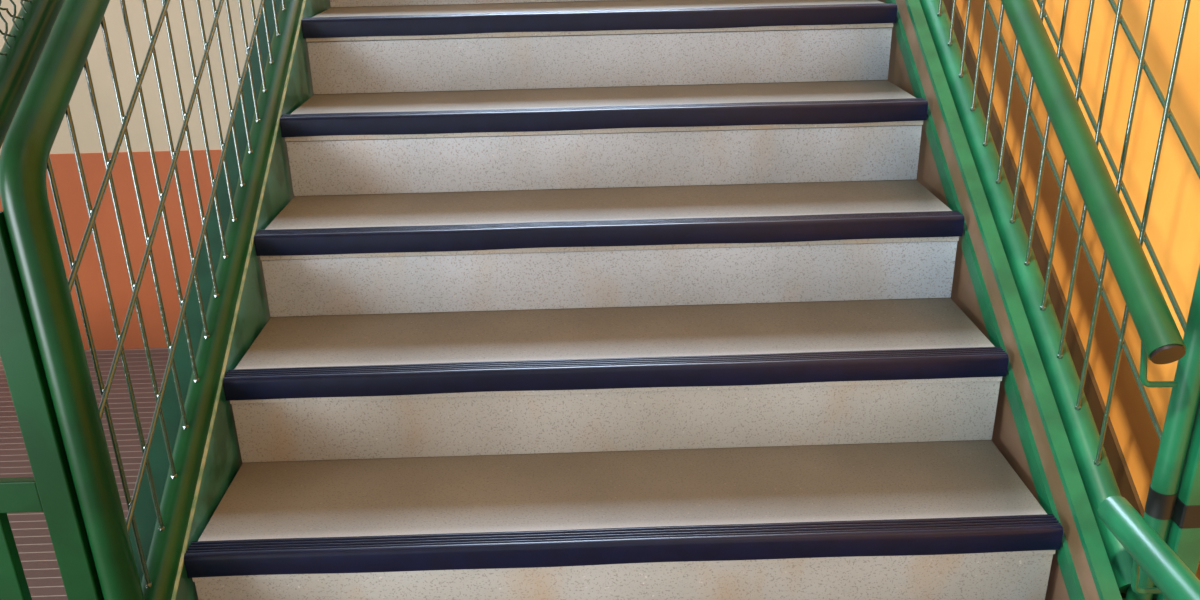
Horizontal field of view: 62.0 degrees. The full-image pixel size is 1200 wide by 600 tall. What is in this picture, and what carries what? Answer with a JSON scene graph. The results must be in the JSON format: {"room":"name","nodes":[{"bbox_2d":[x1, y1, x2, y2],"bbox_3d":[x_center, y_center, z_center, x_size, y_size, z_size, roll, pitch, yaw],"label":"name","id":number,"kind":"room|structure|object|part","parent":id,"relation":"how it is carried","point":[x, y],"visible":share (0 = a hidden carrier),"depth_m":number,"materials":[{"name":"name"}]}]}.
{"room":"stairwell","nodes":[
{"label":"stairwell","id":0,"kind":"room"},
{"bbox_2d":[0,348,168,599],"bbox_3d":[-2.461,1.692,2.432,6.950,0.100,7.200,-2,22,-1],"label":"floor","id":1,"kind":"structure","parent":0,"point":[30,531],"depth_m":4.76,"materials":[{"name":"brown tile"}]},
{"bbox_2d":[0,0,260,153],"bbox_3d":[-2.544,-2.793,4.556,7.100,6.770,0.150,-2,22,-1],"label":"wall","id":2,"kind":"structure","parent":0,"point":[80,104],"depth_m":5.16,"materials":[{"name":"beige paint"}]},
{"bbox_2d":[0,150,220,349],"bbox_3d":[-3.484,-0.228,5.505,5.100,1.144,0.008,-2,22,-1],"label":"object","id":3,"kind":"structure","parent":2,"relation":"attached to","point":[65,169],"depth_m":5.47,"materials":[{"name":"paint"}]},
{"bbox_2d":[956,0,1199,579],"bbox_3d":[1.017,-1.490,1.208,0.150,6.770,7.200,-2,22,-1],"label":"wall","id":4,"kind":"structure","parent":0,"point":[1173,223],"depth_m":1.85,"materials":[{"name":"orange paint"}]},
{"bbox_2d":[943,0,1144,516],"bbox_3d":[0.987,0.649,2.090,0.009,3.409,4.000,-2,22,-1],"label":"baseboard","id":5,"kind":"structure","parent":4,"relation":"attached to","point":[1120,469],"depth_m":2.12,"materials":[{"name":"brown paint"}]},
{"bbox_3d":[0.104,1.794,-0.051,1.333,0.120,2.411,-2,22,-1],"label":"floor","id":6,"kind":"structure","parent":0,"visible":0},
{"bbox_2d":[129,0,331,599],"bbox_3d":[-0.707,-0.194,2.077,0.110,2.308,3.200,-2,22,-1],"label":"stair stringer","id":7,"kind":"object","parent":6,"relation":"attached to","point":[221,460],"visible":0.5,"depth_m":1.81,"materials":[{"name":"green paint"}]},
{"bbox_2d":[0,0,302,599],"bbox_3d":[-0.710,-0.833,2.212,0.066,2.649,2.490,-2,22,-1],"label":"stair railing","id":8,"kind":"object","parent":7,"relation":"attached to","point":[25,160],"visible":1,"depth_m":1.39,"materials":[{"name":"green metal"}]},
{"bbox_2d":[0,0,64,148],"bbox_3d":[-0.795,-0.841,1.542,0.044,1.060,1.415,-2,22,-1],"label":"guard","id":9,"kind":"object","parent":8,"relation":"attached to","point":[20,53],"visible":1,"depth_m":1.32,"materials":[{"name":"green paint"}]},
{"bbox_2d":[0,211,103,599],"bbox_3d":[-0.768,0.398,1.386,0.141,1.080,0.018,-2,22,-1],"label":"frame","id":10,"kind":"object","parent":8,"relation":"attached to","point":[51,491],"visible":1,"depth_m":1.31,"materials":[{"name":"green paint"}]},
{"bbox_3d":[-0.718,-0.833,2.212,0.049,2.649,2.490,-2,22,-1],"label":"rail and newel","id":11,"kind":"part","parent":8,"relation":"part of","materials":[{"name":"green paint"}]},
{"bbox_3d":[-0.664,0.118,1.334,0.012,0.660,0.009,-2,22,-1],"label":"vertical rod","id":12,"kind":"part","parent":8,"relation":"part of","materials":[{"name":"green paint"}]},
{"bbox_3d":[-0.667,0.047,1.384,0.012,0.660,0.009,-2,22,-1],"label":"vertical rod","id":13,"kind":"part","parent":8,"relation":"part of","materials":[{"name":"green paint"}]},
{"bbox_3d":[-0.706,-1.181,2.075,0.007,1.542,2.456,-2,22,-1],"label":"sloped rod","id":14,"kind":"part","parent":8,"relation":"part of","materials":[{"name":"green paint"}]},
{"bbox_3d":[-0.670,-0.023,1.435,0.012,0.660,0.009,-2,22,-1],"label":"vertical rod","id":15,"kind":"part","parent":8,"relation":"part of","materials":[{"name":"green paint"}]},
{"bbox_3d":[-0.672,-0.094,1.485,0.012,0.660,0.009,-2,22,-1],"label":"vertical rod","id":16,"kind":"part","parent":8,"relation":"part of","materials":[{"name":"green paint"}]},
{"bbox_3d":[-0.675,-0.164,1.535,0.012,0.660,0.009,-2,22,-1],"label":"vertical rod","id":17,"kind":"part","parent":8,"relation":"part of","materials":[{"name":"green paint"}]},
{"bbox_3d":[-0.702,-1.014,2.143,0.007,1.542,2.456,-2,22,-1],"label":"sloped rod","id":18,"kind":"part","parent":8,"relation":"part of","materials":[{"name":"green paint"}]},
{"bbox_3d":[-0.678,-0.235,1.586,0.012,0.660,0.009,-2,22,-1],"label":"vertical rod","id":19,"kind":"part","parent":8,"relation":"part of","materials":[{"name":"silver metal"}]},
{"bbox_3d":[-0.680,-0.305,1.636,0.012,0.660,0.009,-2,22,-1],"label":"vertical rod","id":20,"kind":"part","parent":8,"relation":"part of","materials":[{"name":"silver metal"}]},
{"bbox_3d":[-0.698,-0.850,2.211,0.007,1.542,2.456,-2,22,-1],"label":"sloped rod","id":21,"kind":"part","parent":8,"relation":"part of","materials":[{"name":"green paint"}]},
{"bbox_3d":[-0.683,-0.376,1.686,0.012,0.660,0.009,-2,22,-1],"label":"vertical rod","id":22,"kind":"part","parent":8,"relation":"part of","materials":[{"name":"silver metal"}]},
{"bbox_3d":[-0.686,-0.447,1.736,0.012,0.660,0.009,-2,22,-1],"label":"vertical rod","id":23,"kind":"part","parent":8,"relation":"part of","materials":[{"name":"silver metal"}]},
{"bbox_3d":[-0.697,-0.695,2.278,0.048,1.574,2.472,-2,22,-1],"label":"rail","id":24,"kind":"part","parent":8,"relation":"part of","materials":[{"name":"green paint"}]},
{"bbox_3d":[-0.689,-0.517,1.787,0.012,0.660,0.009,-2,22,-1],"label":"vertical rod","id":25,"kind":"part","parent":8,"relation":"part of","materials":[{"name":"silver metal"}]},
{"bbox_3d":[-0.691,-0.588,1.837,0.012,0.660,0.009,-2,22,-1],"label":"vertical rod","id":26,"kind":"part","parent":8,"relation":"part of","materials":[{"name":"silver metal"}]},
{"bbox_3d":[-0.694,-0.658,1.887,0.012,0.660,0.009,-2,22,-1],"label":"vertical rod","id":27,"kind":"part","parent":8,"relation":"part of","materials":[{"name":"silver metal"}]},
{"bbox_3d":[-0.697,-0.729,1.938,0.012,0.660,0.009,-2,22,-1],"label":"vertical rod","id":28,"kind":"part","parent":8,"relation":"part of","materials":[{"name":"silver metal"}]},
{"bbox_3d":[-0.700,-0.800,1.988,0.012,0.660,0.009,-2,22,-1],"label":"vertical rod","id":29,"kind":"part","parent":8,"relation":"part of","materials":[{"name":"silver metal"}]},
{"bbox_3d":[-0.702,-0.870,2.038,0.012,0.660,0.009,-2,22,-1],"label":"vertical rod","id":30,"kind":"part","parent":8,"relation":"part of","materials":[{"name":"silver metal"}]},
{"bbox_3d":[-0.705,-0.941,2.089,0.012,0.660,0.009,-2,22,-1],"label":"vertical rod","id":31,"kind":"part","parent":8,"relation":"part of","materials":[{"name":"grey metal"}]},
{"bbox_2d":[878,0,1125,599],"bbox_3d":[0.724,-0.226,2.101,0.072,2.409,3.200,-2,22,-1],"label":"stair stringer","id":32,"kind":"object","parent":6,"relation":"attached to","point":[1029,432],"visible":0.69,"depth_m":1.76,"materials":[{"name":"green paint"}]},
{"bbox_2d":[919,0,1199,599],"bbox_3d":[0.731,-0.919,2.218,0.048,2.739,2.480,-2,22,-1],"label":"stair railing","id":33,"kind":"object","parent":32,"relation":"attached to","point":[1085,441],"visible":0.98,"depth_m":1.57,"materials":[{"name":"green metal"}]},
{"bbox_3d":[0.728,-0.951,2.026,0.012,0.738,0.009,-2,22,-1],"label":"vertical rod","id":34,"kind":"part","parent":33,"relation":"part of","materials":[{"name":"grey metal"}]},
{"bbox_3d":[0.731,-0.872,1.969,0.012,0.738,0.009,-2,22,-1],"label":"vertical rod","id":35,"kind":"part","parent":33,"relation":"part of","materials":[{"name":"grey metal"}]},
{"bbox_3d":[0.735,-0.793,1.913,0.012,0.738,0.009,-2,22,-1],"label":"vertical rod","id":36,"kind":"part","parent":33,"relation":"part of","materials":[{"name":"grey metal"}]},
{"bbox_3d":[0.738,-0.714,1.857,0.012,0.738,0.009,-2,22,-1],"label":"vertical rod","id":37,"kind":"part","parent":33,"relation":"part of","materials":[{"name":"grey metal"}]},
{"bbox_3d":[0.741,-0.635,1.800,0.012,0.738,0.009,-2,22,-1],"label":"vertical rod","id":38,"kind":"part","parent":33,"relation":"part of","materials":[{"name":"grey metal"}]},
{"bbox_3d":[0.744,-0.556,1.744,0.012,0.738,0.009,-2,22,-1],"label":"vertical rod","id":39,"kind":"part","parent":33,"relation":"part of","materials":[{"name":"grey metal"}]},
{"bbox_3d":[0.747,-0.477,1.688,0.012,0.738,0.009,-2,22,-1],"label":"vertical rod","id":40,"kind":"part","parent":33,"relation":"part of","materials":[{"name":"grey metal"}]},
{"bbox_3d":[0.750,-0.398,1.631,0.012,0.738,0.009,-2,22,-1],"label":"vertical rod","id":41,"kind":"part","parent":33,"relation":"part of","materials":[{"name":"grey metal"}]},
{"bbox_3d":[0.753,-0.319,1.575,0.012,0.738,0.009,-2,22,-1],"label":"vertical rod","id":42,"kind":"part","parent":33,"relation":"part of","materials":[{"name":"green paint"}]},
{"bbox_3d":[0.731,-0.964,2.202,0.007,1.541,2.454,-2,22,-1],"label":"sloped rod","id":43,"kind":"part","parent":33,"relation":"part of","materials":[{"name":"green paint"}]},
{"bbox_3d":[0.756,-0.240,1.518,0.012,0.738,0.009,-2,22,-1],"label":"vertical rod","id":44,"kind":"part","parent":33,"relation":"part of","materials":[{"name":"green paint"}]},
{"bbox_2d":[1001,0,1185,387],"bbox_3d":[0.679,-1.112,2.105,0.092,1.674,2.538,-2,22,-1],"label":"handrail","id":45,"kind":"object","parent":33,"relation":"attached to","point":[1162,342],"visible":1,"depth_m":1.36,"materials":[{"name":"green metal"}]},
{"bbox_3d":[0.728,-1.116,2.139,0.007,1.541,2.454,-2,22,-1],"label":"sloped rod","id":46,"kind":"part","parent":33,"relation":"part of","materials":[{"name":"green paint"}]},
{"bbox_3d":[0.759,-0.161,1.462,0.012,0.738,0.009,-2,22,-1],"label":"vertical rod","id":47,"kind":"part","parent":33,"relation":"part of","materials":[{"name":"green paint"}]},
{"bbox_3d":[0.762,-0.082,1.406,0.012,0.738,0.009,-2,22,-1],"label":"vertical rod","id":48,"kind":"part","parent":33,"relation":"part of","materials":[{"name":"green paint"}]},
{"bbox_2d":[1097,496,1199,599],"bbox_3d":[0.738,0.479,0.966,0.107,0.112,0.865,-2,22,-1],"label":"handrail","id":49,"kind":"object","parent":33,"relation":"attached to","point":[1173,579],"visible":1,"depth_m":1.25,"materials":[{"name":"green metal"}]},
{"bbox_3d":[0.724,-1.278,2.072,0.007,1.541,2.454,-2,22,-1],"label":"sloped rod","id":50,"kind":"part","parent":33,"relation":"part of","materials":[{"name":"green paint"}]},
{"bbox_3d":[0.736,-0.918,2.217,0.033,2.739,2.475,-2,22,-1],"label":"rail and newel","id":51,"kind":"part","parent":33,"relation":"part of","materials":[{"name":"green paint"}]},
{"bbox_2d":[1152,398,1199,599],"bbox_3d":[0.883,0.177,1.346,0.168,1.450,0.036,-2,22,-1],"label":"steel post","id":52,"kind":"object","parent":33,"relation":"attached to","point":[1183,536],"visible":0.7,"depth_m":1.38,"materials":[{"name":"green metal"}]},
{"bbox_3d":[0.067,1.148,1.132,1.334,0.169,0.279,-2,22,-1],"label":"stair step","id":53,"kind":"structure","parent":6,"relation":"on","visible":0},
{"bbox_3d":[0.058,0.896,1.312,1.334,0.169,0.279,-2,22,-1],"label":"stair step","id":54,"kind":"structure","parent":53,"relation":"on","visible":0},
{"bbox_3d":[0.048,0.643,1.492,1.334,0.169,0.279,-2,22,-1],"label":"stair step","id":55,"kind":"structure","parent":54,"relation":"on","visible":0},
{"bbox_2d":[184,440,1062,599],"bbox_3d":[0.038,0.391,1.673,1.334,0.169,0.279,-2,22,-1],"label":"stair step","id":56,"kind":"structure","parent":55,"relation":"on","point":[933,520],"depth_m":1.56,"materials":[{"name":"stone"}]},
{"bbox_2d":[223,298,1008,462],"bbox_3d":[0.029,0.138,1.853,1.334,0.169,0.279,-2,22,-1],"label":"stair step","id":57,"kind":"structure","parent":56,"relation":"on","point":[569,380],"depth_m":1.74,"materials":[{"name":"stone"}]},
{"bbox_2d":[254,179,964,316],"bbox_3d":[0.019,-0.114,2.033,1.334,0.169,0.279,-2,22,-1],"label":"stair step","id":58,"kind":"structure","parent":57,"relation":"on","point":[320,255],"depth_m":1.92,"materials":[{"name":"stone"}]},
{"bbox_2d":[280,80,927,195],"bbox_3d":[0.009,-0.367,2.213,1.334,0.169,0.279,-2,22,-1],"label":"stair step","id":59,"kind":"structure","parent":58,"relation":"on","point":[860,130],"depth_m":2.10,"materials":[{"name":"stone"}]},
{"bbox_2d":[301,0,896,93],"bbox_3d":[-0.001,-0.619,2.393,1.334,0.169,0.279,-2,22,-1],"label":"stair step","id":60,"kind":"structure","parent":59,"relation":"on","point":[616,43],"depth_m":2.27,"materials":[{"name":"stone"}]},
{"bbox_2d":[330,0,613,6],"bbox_3d":[-0.010,-0.872,2.573,1.334,0.169,0.279,-2,22,-1],"label":"stair step","id":61,"kind":"structure","parent":60,"relation":"on","point":[333,3],"depth_m":2.47,"materials":[{"name":"stone"}]}
]}

